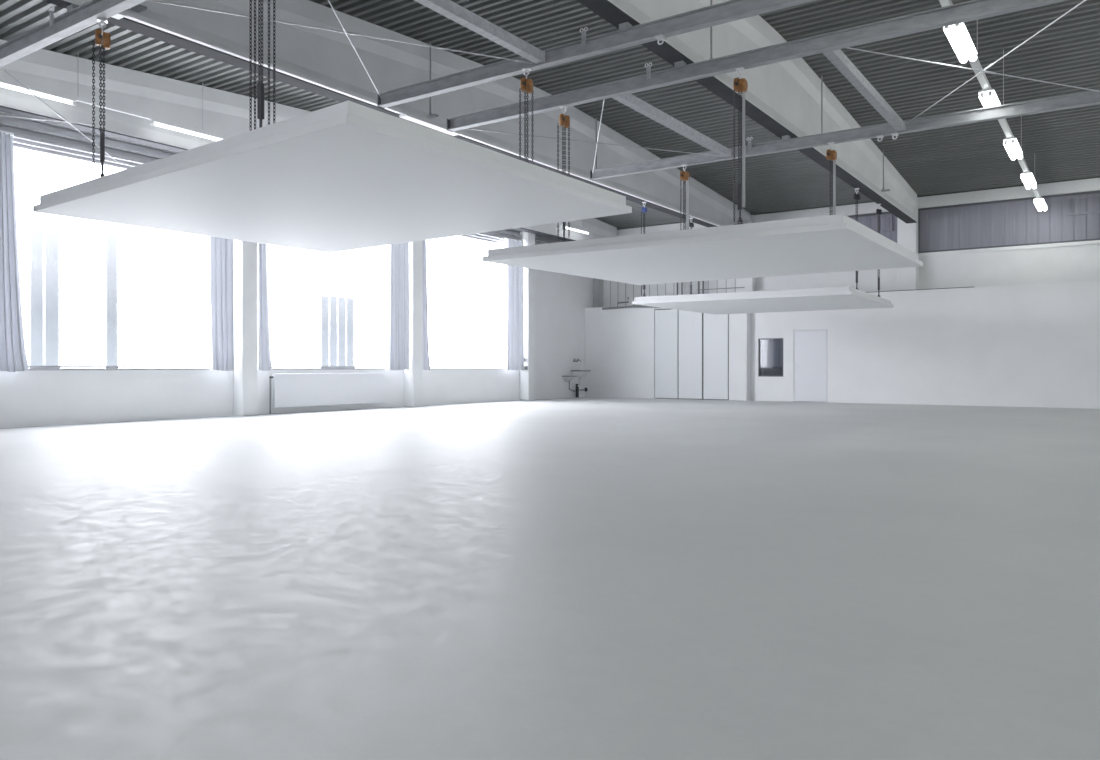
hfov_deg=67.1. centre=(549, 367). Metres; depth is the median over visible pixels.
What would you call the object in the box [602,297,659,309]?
pipe
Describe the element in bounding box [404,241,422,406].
wall column
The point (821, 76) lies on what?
rod
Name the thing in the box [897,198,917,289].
column
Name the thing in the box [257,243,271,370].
curtain
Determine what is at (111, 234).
pillar
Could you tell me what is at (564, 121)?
chain
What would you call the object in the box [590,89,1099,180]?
ceiling beam
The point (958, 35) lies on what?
ceiling lamp
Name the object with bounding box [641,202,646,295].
chain
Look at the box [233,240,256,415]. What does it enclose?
wall column
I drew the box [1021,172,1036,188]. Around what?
ceiling lamp
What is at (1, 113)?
trim
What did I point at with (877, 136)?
clamp
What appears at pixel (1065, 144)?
ceiling
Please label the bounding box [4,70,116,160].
rod
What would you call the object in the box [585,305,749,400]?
wall
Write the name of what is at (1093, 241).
trim
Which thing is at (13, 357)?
curtain
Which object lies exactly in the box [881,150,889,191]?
rod
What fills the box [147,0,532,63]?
rod
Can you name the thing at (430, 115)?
rod
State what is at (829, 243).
ceiling panel
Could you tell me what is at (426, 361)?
curtain
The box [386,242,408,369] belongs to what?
curtain
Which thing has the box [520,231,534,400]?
wall column
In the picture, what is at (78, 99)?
ceiling beam
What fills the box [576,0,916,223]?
girder
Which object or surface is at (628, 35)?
ceiling beam
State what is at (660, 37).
clamp
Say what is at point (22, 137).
trim
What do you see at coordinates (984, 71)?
rod
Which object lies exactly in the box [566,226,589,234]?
tube light
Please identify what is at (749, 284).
column
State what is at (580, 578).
floor
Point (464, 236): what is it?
window
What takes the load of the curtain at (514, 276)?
hanging from the wall at (28, 398)
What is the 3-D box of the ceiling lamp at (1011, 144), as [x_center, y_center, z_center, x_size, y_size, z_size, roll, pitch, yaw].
[8.666,-4.093,15.522,0.210,0.135,1.376,0,0,35]
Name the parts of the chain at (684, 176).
hand chain, load chain, load chain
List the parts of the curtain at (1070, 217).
vent sash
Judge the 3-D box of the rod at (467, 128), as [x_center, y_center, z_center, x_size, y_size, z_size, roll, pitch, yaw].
[0.830,-3.845,14.184,4.948,0.024,0.027,0,0,-21]
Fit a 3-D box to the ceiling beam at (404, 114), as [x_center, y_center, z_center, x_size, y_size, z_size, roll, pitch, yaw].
[-1.735,-4.048,14.115,0.210,0.095,27.300,0,0,35]
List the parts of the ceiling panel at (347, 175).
panel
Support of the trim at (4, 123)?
attached to the wall at (28, 398)
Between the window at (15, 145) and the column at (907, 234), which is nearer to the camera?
the window at (15, 145)
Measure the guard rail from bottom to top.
1.020 m
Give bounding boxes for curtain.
[0,130,28,371]
[207,236,234,370]
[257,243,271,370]
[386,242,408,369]
[423,240,429,369]
[504,238,523,369]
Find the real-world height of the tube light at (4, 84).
0.090 m
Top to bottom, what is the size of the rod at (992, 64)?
0.034 m
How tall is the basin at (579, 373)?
1.315 m
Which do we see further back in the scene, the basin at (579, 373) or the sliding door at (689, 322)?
the basin at (579, 373)
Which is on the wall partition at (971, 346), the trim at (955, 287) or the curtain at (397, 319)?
the trim at (955, 287)
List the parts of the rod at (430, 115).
rod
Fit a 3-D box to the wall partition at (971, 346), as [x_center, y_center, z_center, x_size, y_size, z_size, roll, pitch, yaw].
[12.211,-0.570,21.518,14.650,3.140,0.300,0,0,35]
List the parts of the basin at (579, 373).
bowl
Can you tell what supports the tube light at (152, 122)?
attached to the ceiling beam at (78, 99)
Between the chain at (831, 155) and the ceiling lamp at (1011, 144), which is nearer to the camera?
the chain at (831, 155)
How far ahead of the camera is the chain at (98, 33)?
9.04 m
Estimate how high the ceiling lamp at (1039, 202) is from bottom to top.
0.135 m
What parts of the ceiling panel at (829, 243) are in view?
panel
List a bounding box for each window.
[13,143,209,369]
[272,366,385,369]
[430,235,505,368]
[757,338,783,377]
[848,212,896,242]
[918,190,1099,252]
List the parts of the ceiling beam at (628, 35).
plate, clamp plate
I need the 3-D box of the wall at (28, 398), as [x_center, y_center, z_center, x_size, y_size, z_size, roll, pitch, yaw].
[-6.446,-2.331,17.899,0.300,6.662,28.600,0,0,35]
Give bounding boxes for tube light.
[0,80,75,105]
[150,119,224,140]
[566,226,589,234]
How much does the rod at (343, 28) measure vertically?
0.064 m
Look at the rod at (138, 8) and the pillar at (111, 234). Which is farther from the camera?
the pillar at (111, 234)
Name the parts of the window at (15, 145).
sill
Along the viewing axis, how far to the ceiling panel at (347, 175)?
8.82 m
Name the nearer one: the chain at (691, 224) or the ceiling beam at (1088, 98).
the ceiling beam at (1088, 98)
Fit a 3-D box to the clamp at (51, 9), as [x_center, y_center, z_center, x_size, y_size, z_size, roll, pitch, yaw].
[-5.687,-4.010,9.469,0.118,0.219,0.014,0,0,35]
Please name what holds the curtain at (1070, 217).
in the wall at (1079, 263)
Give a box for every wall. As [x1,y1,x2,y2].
[0,116,592,427]
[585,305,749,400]
[603,193,1099,306]
[1046,282,1099,408]
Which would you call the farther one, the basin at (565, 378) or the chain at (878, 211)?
the basin at (565, 378)
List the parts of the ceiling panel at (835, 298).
panel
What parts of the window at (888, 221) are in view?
frame, vent sash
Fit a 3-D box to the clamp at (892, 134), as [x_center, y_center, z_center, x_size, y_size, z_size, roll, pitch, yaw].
[5.599,-3.754,13.479,0.090,0.092,0.140,0,0,35]
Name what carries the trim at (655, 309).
attached to the wall at (619, 343)
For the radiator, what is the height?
0.880 m
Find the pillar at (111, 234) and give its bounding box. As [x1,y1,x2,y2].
[105,227,117,365]
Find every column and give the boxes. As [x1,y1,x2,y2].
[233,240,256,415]
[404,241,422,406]
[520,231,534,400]
[593,278,602,307]
[738,215,755,291]
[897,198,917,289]
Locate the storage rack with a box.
[677,281,703,294]
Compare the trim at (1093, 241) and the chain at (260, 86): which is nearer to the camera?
the chain at (260, 86)
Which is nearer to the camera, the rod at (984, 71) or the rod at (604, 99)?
the rod at (984, 71)
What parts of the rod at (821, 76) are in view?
rod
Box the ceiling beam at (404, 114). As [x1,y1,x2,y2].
[64,0,724,225]
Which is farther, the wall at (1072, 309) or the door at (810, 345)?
the door at (810, 345)
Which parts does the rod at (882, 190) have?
rod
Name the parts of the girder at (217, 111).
soffit plate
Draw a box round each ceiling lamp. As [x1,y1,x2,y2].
[943,23,977,62]
[978,88,1000,107]
[1003,137,1022,159]
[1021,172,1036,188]
[1033,197,1046,210]
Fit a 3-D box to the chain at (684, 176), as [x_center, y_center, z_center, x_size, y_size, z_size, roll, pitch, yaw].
[2.522,-2.827,15.527,0.178,1.945,0.191,0,0,9]
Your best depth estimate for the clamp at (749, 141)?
14.79 m
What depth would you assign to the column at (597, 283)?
29.12 m
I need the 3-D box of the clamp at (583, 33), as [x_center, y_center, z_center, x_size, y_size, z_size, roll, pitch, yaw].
[0.406,-4.010,10.037,0.118,0.219,0.014,0,0,35]
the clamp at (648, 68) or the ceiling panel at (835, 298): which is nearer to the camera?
the clamp at (648, 68)
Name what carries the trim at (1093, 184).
attached to the wall at (1079, 263)
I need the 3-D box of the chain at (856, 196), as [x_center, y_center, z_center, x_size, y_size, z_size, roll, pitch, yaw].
[6.923,-2.902,18.717,0.114,2.295,0.142,0,0,35]
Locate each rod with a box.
[0,115,91,124]
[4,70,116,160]
[131,4,146,12]
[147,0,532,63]
[328,0,381,97]
[426,42,438,117]
[467,128,721,156]
[592,99,604,173]
[596,117,596,168]
[710,0,712,58]
[821,76,825,145]
[847,47,1099,91]
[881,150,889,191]
[906,0,1085,123]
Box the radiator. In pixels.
[269,373,384,413]
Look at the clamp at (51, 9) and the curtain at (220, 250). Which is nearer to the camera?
the clamp at (51, 9)
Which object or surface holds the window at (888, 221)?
in the wall at (1079, 263)
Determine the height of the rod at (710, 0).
1.262 m
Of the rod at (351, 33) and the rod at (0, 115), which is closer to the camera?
the rod at (351, 33)
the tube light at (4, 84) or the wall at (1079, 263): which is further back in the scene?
the wall at (1079, 263)
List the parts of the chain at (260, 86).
hand chain, hand chain, load chain, load chain, hand chain, hand chain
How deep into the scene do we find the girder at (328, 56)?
13.36 m
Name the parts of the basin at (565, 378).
bowl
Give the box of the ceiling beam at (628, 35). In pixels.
[377,0,815,108]
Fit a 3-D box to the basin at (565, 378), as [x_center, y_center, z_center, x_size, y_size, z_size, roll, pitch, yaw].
[0.724,0.532,27.754,0.347,0.545,0.645,0,0,35]
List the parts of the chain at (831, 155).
load chain, load chain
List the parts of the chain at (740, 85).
hand chain, load chain, load chain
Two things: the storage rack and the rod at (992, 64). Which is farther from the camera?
the storage rack
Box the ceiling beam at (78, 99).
[0,77,613,236]
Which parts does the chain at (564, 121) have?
hand chain, load chain, load chain, hand chain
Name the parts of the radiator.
panel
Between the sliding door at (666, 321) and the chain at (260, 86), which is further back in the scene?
the sliding door at (666, 321)
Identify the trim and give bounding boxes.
[0,111,566,241]
[0,120,552,242]
[13,134,536,244]
[616,178,1099,236]
[655,309,728,399]
[866,287,968,292]
[918,240,1099,256]
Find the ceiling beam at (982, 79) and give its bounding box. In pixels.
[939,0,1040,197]
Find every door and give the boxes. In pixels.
[655,309,677,397]
[678,310,701,398]
[703,313,727,399]
[794,329,827,401]
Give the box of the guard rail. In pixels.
[610,281,744,306]
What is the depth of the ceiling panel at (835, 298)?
19.64 m
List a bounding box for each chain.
[92,18,110,176]
[249,0,275,130]
[519,68,533,163]
[557,106,569,240]
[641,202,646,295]
[680,164,689,229]
[689,217,693,293]
[733,67,747,222]
[826,142,836,214]
[854,188,859,289]
[876,204,881,296]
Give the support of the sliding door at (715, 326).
in the wall at (619, 343)
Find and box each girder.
[0,39,616,240]
[42,0,749,226]
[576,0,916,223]
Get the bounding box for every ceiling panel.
[33,101,631,252]
[482,214,922,284]
[632,287,893,313]
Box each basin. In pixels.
[562,376,576,391]
[571,359,590,397]
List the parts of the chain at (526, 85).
hand chain, load chain, load chain, hand chain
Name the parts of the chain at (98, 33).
hand chain, load chain, load chain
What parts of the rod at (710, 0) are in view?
rod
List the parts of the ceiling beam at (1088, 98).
clamp plate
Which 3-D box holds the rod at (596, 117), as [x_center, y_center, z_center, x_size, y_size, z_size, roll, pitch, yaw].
[1.053,-4.828,18.145,0.180,1.314,0.100,0,0,35]
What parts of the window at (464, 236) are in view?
sill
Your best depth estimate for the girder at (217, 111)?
14.73 m
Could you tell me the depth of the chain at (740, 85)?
10.52 m
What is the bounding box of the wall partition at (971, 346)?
[750,281,1099,406]
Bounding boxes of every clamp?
[49,6,53,26]
[580,27,587,45]
[645,62,651,78]
[654,34,666,44]
[746,137,752,149]
[876,135,883,141]
[891,133,898,139]
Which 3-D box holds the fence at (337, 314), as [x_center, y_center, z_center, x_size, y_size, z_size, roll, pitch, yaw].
[-5.663,-0.400,22.180,0.060,3.000,1.135,0,0,35]
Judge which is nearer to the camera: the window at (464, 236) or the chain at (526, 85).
the chain at (526, 85)
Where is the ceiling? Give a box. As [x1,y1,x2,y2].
[0,0,1099,229]
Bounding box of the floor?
[0,397,1099,759]
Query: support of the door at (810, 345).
in the wall partition at (971, 346)
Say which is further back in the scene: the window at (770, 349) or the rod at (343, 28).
the window at (770, 349)

